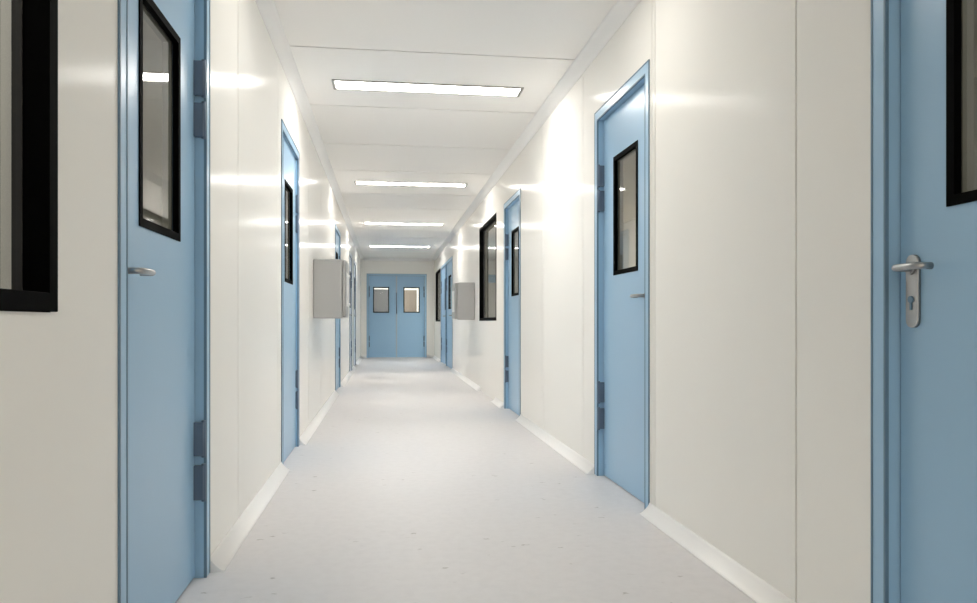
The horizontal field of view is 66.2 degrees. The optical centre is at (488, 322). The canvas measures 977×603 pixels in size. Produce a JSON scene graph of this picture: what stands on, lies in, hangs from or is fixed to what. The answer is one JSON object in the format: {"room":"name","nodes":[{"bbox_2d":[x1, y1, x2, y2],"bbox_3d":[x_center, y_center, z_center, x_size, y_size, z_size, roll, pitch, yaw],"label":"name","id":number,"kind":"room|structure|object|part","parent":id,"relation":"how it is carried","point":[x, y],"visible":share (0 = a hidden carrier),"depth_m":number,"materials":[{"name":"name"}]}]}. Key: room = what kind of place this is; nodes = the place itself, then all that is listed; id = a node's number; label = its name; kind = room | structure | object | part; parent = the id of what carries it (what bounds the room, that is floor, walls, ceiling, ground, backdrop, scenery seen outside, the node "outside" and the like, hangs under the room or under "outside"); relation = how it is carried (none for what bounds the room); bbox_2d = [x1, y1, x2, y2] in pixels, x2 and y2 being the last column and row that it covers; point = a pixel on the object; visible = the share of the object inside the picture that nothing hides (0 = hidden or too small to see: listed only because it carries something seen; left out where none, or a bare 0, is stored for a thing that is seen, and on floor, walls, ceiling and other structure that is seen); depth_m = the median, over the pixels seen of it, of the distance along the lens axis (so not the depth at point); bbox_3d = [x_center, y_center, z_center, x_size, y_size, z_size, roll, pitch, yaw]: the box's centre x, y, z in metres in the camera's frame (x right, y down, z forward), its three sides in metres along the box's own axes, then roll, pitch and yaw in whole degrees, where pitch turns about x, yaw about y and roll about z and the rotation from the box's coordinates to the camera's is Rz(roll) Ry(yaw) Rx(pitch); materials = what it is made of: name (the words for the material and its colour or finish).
{"room":"cleanroom corridor","nodes":[
{"label":"cleanroom corridor","id":0,"kind":"room"},
{"bbox_2d":[0,0,360,602],"bbox_3d":[-1.786,-0.367,8.032,0.100,2.535,22.400,0,0,-8],"label":"wall","id":1,"kind":"structure","parent":0,"point":[59,370],"depth_m":1.72,"materials":[{"name":"grey paint"}]},
{"bbox_2d":[0,0,57,311],"bbox_3d":[-0.790,-0.627,0.901,0.066,1.218,1.100,0,0,-8],"label":"window","id":2,"kind":"structure","parent":1,"relation":"in","point":[34,23],"depth_m":1.41,"materials":[{"name":"black"}]},
{"bbox_2d":[118,0,209,602],"bbox_3d":[-0.977,-0.169,2.236,0.134,2.138,0.925,0,0,-8],"label":"door","id":3,"kind":"structure","parent":1,"relation":"in","point":[164,270],"depth_m":2.29,"materials":[{"name":"blue paint"}]},
{"bbox_3d":[-0.898,-0.130,1.931,0.058,0.030,0.108,0,0,-8],"label":"lever","id":4,"kind":"part","parent":3,"relation":"part of","materials":[{"name":"silver metal"}]},
{"bbox_2d":[210,462,289,571],"bbox_3d":[-1.109,0.874,3.636,0.052,0.052,1.879,0,0,-8],"label":"baseboard","id":5,"kind":"structure","parent":1,"relation":"attached to","point":[225,551],"depth_m":3.26,"materials":[{"name":"white plastic"}]},
{"bbox_2d":[281,119,299,463],"bbox_3d":[-1.371,-0.169,5.018,0.106,2.138,0.925,0,0,-8],"label":"door","id":6,"kind":"structure","parent":1,"relation":"in","point":[290,155],"depth_m":5.17,"materials":[{"name":"blue paint"}]},
{"bbox_2d":[255,0,362,259],"bbox_3d":[-1.697,-1.602,7.993,0.066,0.066,22.298,0,0,-8],"label":"trim","id":7,"kind":"structure","parent":1,"relation":"attached to","point":[267,8],"depth_m":5.18,"materials":[{"name":"white"}]},
{"bbox_2d":[300,390,338,444],"bbox_3d":[-1.629,0.874,7.444,0.052,0.052,3.946,0,0,-8],"label":"baseboard","id":8,"kind":"structure","parent":1,"relation":"attached to","point":[309,431],"depth_m":6.66,"materials":[{"name":"white plastic"}]},
{"bbox_2d":[313,259,349,318],"bbox_3d":[-1.418,-0.295,6.806,0.298,0.520,0.470,0,0,-8],"label":"wall box","id":9,"kind":"object","parent":1,"relation":"attached to","point":[331,277],"visible":1,"depth_m":6.58,"materials":[{"name":"grey paint"}]},
{"bbox_3d":[-1.299,-0.295,6.822,0.031,0.504,0.458,0,0,-8],"label":"lid","id":10,"kind":"part","parent":9,"relation":"part of","materials":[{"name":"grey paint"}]},
{"bbox_3d":[-1.283,-0.295,6.824,0.004,0.300,0.310,0,0,-8],"label":"panel","id":11,"kind":"part","parent":9,"relation":"part of","materials":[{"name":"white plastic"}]},
{"bbox_2d":[335,224,340,389],"bbox_3d":[-2.017,-0.169,9.916,0.152,2.138,1.051,0,0,-8],"label":"door","id":12,"kind":"structure","parent":1,"relation":"in","point":[337,232],"depth_m":10.08,"materials":[{"name":"blue paint"}]},
{"bbox_3d":[-2.041,-0.168,9.912,0.104,2.135,1.045,0,0,-8],"label":"frame","id":13,"kind":"part","parent":12,"relation":"part of","materials":[{"name":"blue paint"}]},
{"bbox_2d":[341,371,351,386],"bbox_3d":[-2.216,0.874,11.743,0.052,0.052,2.618,0,0,-8],"label":"baseboard","id":14,"kind":"structure","parent":1,"relation":"attached to","point":[346,378],"depth_m":11.49,"materials":[{"name":"white"}]},
{"bbox_2d":[349,251,352,370],"bbox_3d":[-2.512,-0.169,13.535,0.152,2.138,1.006,0,0,-8],"label":"door","id":15,"kind":"structure","parent":1,"relation":"in","point":[350,255],"depth_m":13.77,"materials":[{"name":"blue paint"}]},
{"bbox_3d":[-2.536,-0.168,13.531,0.104,2.135,1.000,0,0,-8],"label":"frame","id":16,"kind":"part","parent":15,"relation":"part of","materials":[{"name":"blue paint"}]},
{"bbox_2d":[354,261,356,364],"bbox_3d":[-2.748,-0.169,15.268,0.152,2.138,0.966,0,0,-8],"label":"door","id":17,"kind":"structure","parent":1,"relation":"in","point":[355,315],"depth_m":15.52,"materials":[{"name":"blue paint"}]},
{"bbox_2d":[361,259,433,356],"bbox_3d":[-2.324,-0.367,19.212,1.862,2.535,0.100,0,0,-8],"label":"wall","id":18,"kind":"structure","parent":0,"point":[367,267],"depth_m":19.17,"materials":[{"name":"grey paint"}]},
{"bbox_2d":[367,274,426,357],"bbox_3d":[-2.349,-0.169,19.204,1.520,2.138,0.109,0,0,-8],"label":"door","id":19,"kind":"structure","parent":18,"relation":"in","point":[395,332],"depth_m":19.18,"materials":[{"name":"blue paint"}]},
{"bbox_2d":[363,258,431,260],"bbox_3d":[-2.313,-1.602,19.130,1.730,0.066,0.066,0,0,-8],"label":"trim","id":20,"kind":"structure","parent":18,"relation":"attached to","point":[364,259],"depth_m":19.13,"materials":[{"name":"white"}]},
{"bbox_2d":[274,0,616,257],"bbox_3d":[-0.807,-1.675,8.115,2.062,0.080,22.500,0,0,-8],"label":"ceiling","id":21,"kind":"structure","parent":0,"point":[530,45],"depth_m":5.16,"materials":[{"name":"grey paint"}]},
{"bbox_2d":[369,246,430,247],"bbox_3d":[-1.912,-1.662,16.170,1.317,0.066,0.210,0,0,-8],"label":"ceiling light","id":22,"kind":"object","parent":21,"relation":"attached to","point":[369,246],"visible":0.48,"depth_m":16.16,"materials":[{"name":"white plastic"}]},
{"bbox_2d":[370,246,410,246],"bbox_3d":[-1.912,-1.644,16.170,1.274,0.022,0.170,0,0,-8],"label":"diffuser","id":23,"kind":"object","parent":22,"relation":"attached to","point":[370,246],"depth_m":16.16,"materials":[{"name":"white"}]},
{"bbox_2d":[364,222,443,225],"bbox_3d":[-1.403,-1.662,12.445,1.317,0.066,0.210,0,0,-8],"label":"ceiling light","id":24,"kind":"object","parent":21,"relation":"attached to","point":[379,223],"visible":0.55,"depth_m":12.39,"materials":[{"name":"white plastic"}]},
{"bbox_2d":[365,223,441,224],"bbox_3d":[-1.403,-1.644,12.445,1.274,0.022,0.170,0,0,-8],"label":"diffuser","id":25,"kind":"object","parent":24,"relation":"attached to","point":[365,223],"depth_m":12.40,"materials":[{"name":"white plastic"}]},
{"bbox_2d":[354,181,466,186],"bbox_3d":[-0.913,-1.662,8.858,1.317,0.066,0.210,0,0,-8],"label":"ceiling light","id":26,"kind":"object","parent":21,"relation":"attached to","point":[356,182],"visible":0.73,"depth_m":8.87,"materials":[{"name":"white plastic"}]},
{"bbox_2d":[332,79,523,96],"bbox_3d":[-0.418,-1.662,5.237,1.317,0.066,0.210,0,0,-8],"label":"ceiling light","id":27,"kind":"object","parent":21,"relation":"attached to","point":[358,85],"visible":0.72,"depth_m":5.24,"materials":[{"name":"white plastic"}]},
{"bbox_2d":[175,357,755,602],"bbox_3d":[-0.807,0.950,8.115,2.062,0.100,22.500,0,0,-8],"label":"floor","id":28,"kind":"structure","parent":0,"point":[413,486],"depth_m":3.37,"materials":[{"name":"grey plastic"}]},
{"bbox_2d":[434,0,870,602],"bbox_3d":[0.158,-0.367,8.298,0.100,2.535,22.400,0,0,-8],"label":"wall","id":29,"kind":"structure","parent":0,"point":[760,110],"depth_m":2.66,"materials":[{"name":"grey paint"}]},
{"bbox_2d":[436,269,439,321],"bbox_3d":[-1.176,-0.627,17.906,0.066,1.218,1.600,0,0,-8],"label":"window","id":30,"kind":"structure","parent":29,"relation":"in","point":[438,271],"depth_m":18.53,"materials":[{"name":"black"}]},
{"bbox_3d":[-1.148,-0.627,17.910,0.006,1.143,1.528,0,0,-8],"label":"glass pane","id":31,"kind":"part","parent":30,"relation":"part of","materials":[{"name":"glass"}]},
{"bbox_2d":[441,263,445,363],"bbox_3d":[-0.956,-0.169,16.255,0.152,2.138,1.436,0,0,-8],"label":"door","id":32,"kind":"structure","parent":29,"relation":"in","point":[443,268],"depth_m":16.38,"materials":[{"name":"blue paint"}]},
{"bbox_2d":[446,257,451,368],"bbox_3d":[-0.750,-0.169,14.749,0.152,2.138,1.496,0,0,-8],"label":"door","id":33,"kind":"structure","parent":29,"relation":"in","point":[449,262],"depth_m":14.97,"materials":[{"name":"blue paint"}]},
{"bbox_3d":[-0.743,-0.592,14.735,0.006,0.620,0.560,0,0,-8],"label":"glass pane","id":34,"kind":"part","parent":33,"relation":"part of","materials":[{"name":"glass"}]},
{"bbox_2d":[452,282,474,319],"bbox_3d":[-0.368,-0.295,10.674,0.298,0.520,0.470,0,0,-8],"label":"wall box","id":35,"kind":"object","parent":29,"relation":"attached to","point":[463,293],"visible":1,"depth_m":10.45,"materials":[{"name":"grey paint"}]},
{"bbox_3d":[-0.502,-0.295,10.655,0.004,0.300,0.310,0,0,-8],"label":"panel","id":36,"kind":"part","parent":35,"relation":"part of","materials":[{"name":"white plastic"}]},
{"bbox_3d":[-0.486,-0.295,10.657,0.031,0.504,0.458,0,0,-8],"label":"lid","id":37,"kind":"part","parent":35,"relation":"part of","materials":[{"name":"grey paint"}]},
{"bbox_2d":[450,368,479,390],"bbox_3d":[-0.416,0.874,11.939,0.052,0.052,4.158,0,0,-8],"label":"baseboard","id":38,"kind":"structure","parent":29,"relation":"attached to","point":[469,382],"depth_m":11.32,"materials":[{"name":"white plastic"}]},
{"bbox_2d":[479,213,495,320],"bbox_3d":[0.014,-0.627,9.193,0.066,1.218,1.532,0,0,-8],"label":"window","id":39,"kind":"structure","parent":29,"relation":"in","point":[492,220],"depth_m":9.91,"materials":[{"name":"black metal"}]},
{"bbox_2d":[491,397,503,407],"bbox_3d":[0.096,0.874,8.186,0.052,0.052,0.632,0,0,-8],"label":"baseboard","id":40,"kind":"structure","parent":29,"relation":"attached to","point":[496,401],"depth_m":8.13,"materials":[{"name":"white plastic"}]},
{"bbox_2d":[504,188,520,415],"bbox_3d":[0.278,-0.169,7.401,0.106,2.138,0.968,0,0,-8],"label":"door","id":41,"kind":"structure","parent":29,"relation":"in","point":[512,207],"depth_m":7.58,"materials":[{"name":"blue paint"}]},
{"bbox_2d":[432,0,640,260],"bbox_3d":[0.083,-1.602,8.236,0.066,0.066,22.298,0,0,-8],"label":"trim","id":42,"kind":"structure","parent":29,"relation":"attached to","point":[621,9],"depth_m":5.18,"materials":[{"name":"white"}]},
{"bbox_2d":[516,414,593,473],"bbox_3d":[0.439,0.874,5.679,0.052,0.052,2.482,0,0,-8],"label":"baseboard","id":43,"kind":"structure","parent":29,"relation":"attached to","point":[583,464],"depth_m":5.26,"materials":[{"name":"white plastic"}]},
{"bbox_2d":[594,59,649,508],"bbox_3d":[0.729,-0.169,3.994,0.134,2.138,0.928,0,0,-8],"label":"door","id":44,"kind":"structure","parent":29,"relation":"in","point":[622,123],"depth_m":4.06,"materials":[{"name":"blue paint"}]},
{"bbox_3d":[0.734,-0.130,3.686,0.058,0.030,0.108,0,0,-8],"label":"lever","id":45,"kind":"part","parent":44,"relation":"part of","materials":[{"name":"silver metal"}]},
{"bbox_2d":[639,503,795,602],"bbox_3d":[0.844,0.874,2.718,0.052,0.052,1.626,0,0,-8],"label":"baseboard","id":46,"kind":"structure","parent":29,"relation":"attached to","point":[750,584],"depth_m":2.76,"materials":[{"name":"white plastic"}]},
{"bbox_2d":[871,0,976,602],"bbox_3d":[1.070,-0.169,1.501,0.134,2.138,0.841,0,0,-8],"label":"door","id":47,"kind":"structure","parent":29,"relation":"in","point":[924,196],"depth_m":1.78,"materials":[{"name":"blue paint"}]},
{"bbox_3d":[1.084,-0.168,1.503,0.104,2.135,0.835,0,0,-8],"label":"frame","id":48,"kind":"part","parent":47,"relation":"part of","materials":[{"name":"blue paint"}]},
{"bbox_3d":[0.996,-0.130,1.764,0.058,0.030,0.108,0,0,-8],"label":"lever","id":49,"kind":"part","parent":47,"relation":"part of","materials":[{"name":"silver metal"}]},
{"bbox_3d":[1.023,-0.075,1.807,0.009,0.176,0.040,0,0,-8],"label":"handle","id":50,"kind":"part","parent":47,"relation":"part of","materials":[{"name":"silver metal"}]},
{"label":"outside","id":51,"kind":"structure","parent":0,"visible":0},
{"bbox_2d":[369,288,418,357],"bbox_3d":[-2.513,-0.357,20.600,3.960,2.715,2.699,0,0,-8],"label":"wall","id":52,"kind":"structure","parent":51,"point":[411,295],"depth_m":21.85,"materials":[{"name":"grey"}]},
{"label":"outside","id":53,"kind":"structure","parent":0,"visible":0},
{"bbox_2d":[143,19,161,225],"bbox_3d":[-3.215,-0.357,7.786,2.797,2.715,22.460,0,0,-8],"label":"wall","id":54,"kind":"structure","parent":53,"point":[152,45],"depth_m":6.26,"materials":[{"name":"grey"}]},
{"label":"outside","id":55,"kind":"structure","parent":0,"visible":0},
{"bbox_2d":[487,0,976,317],"bbox_3d":[1.528,-0.357,8.434,2.649,2.715,22.460,0,0,-8],"label":"wall","id":56,"kind":"structure","parent":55,"point":[629,164],"depth_m":11.88,"materials":[{"name":"grey"}]}
]}

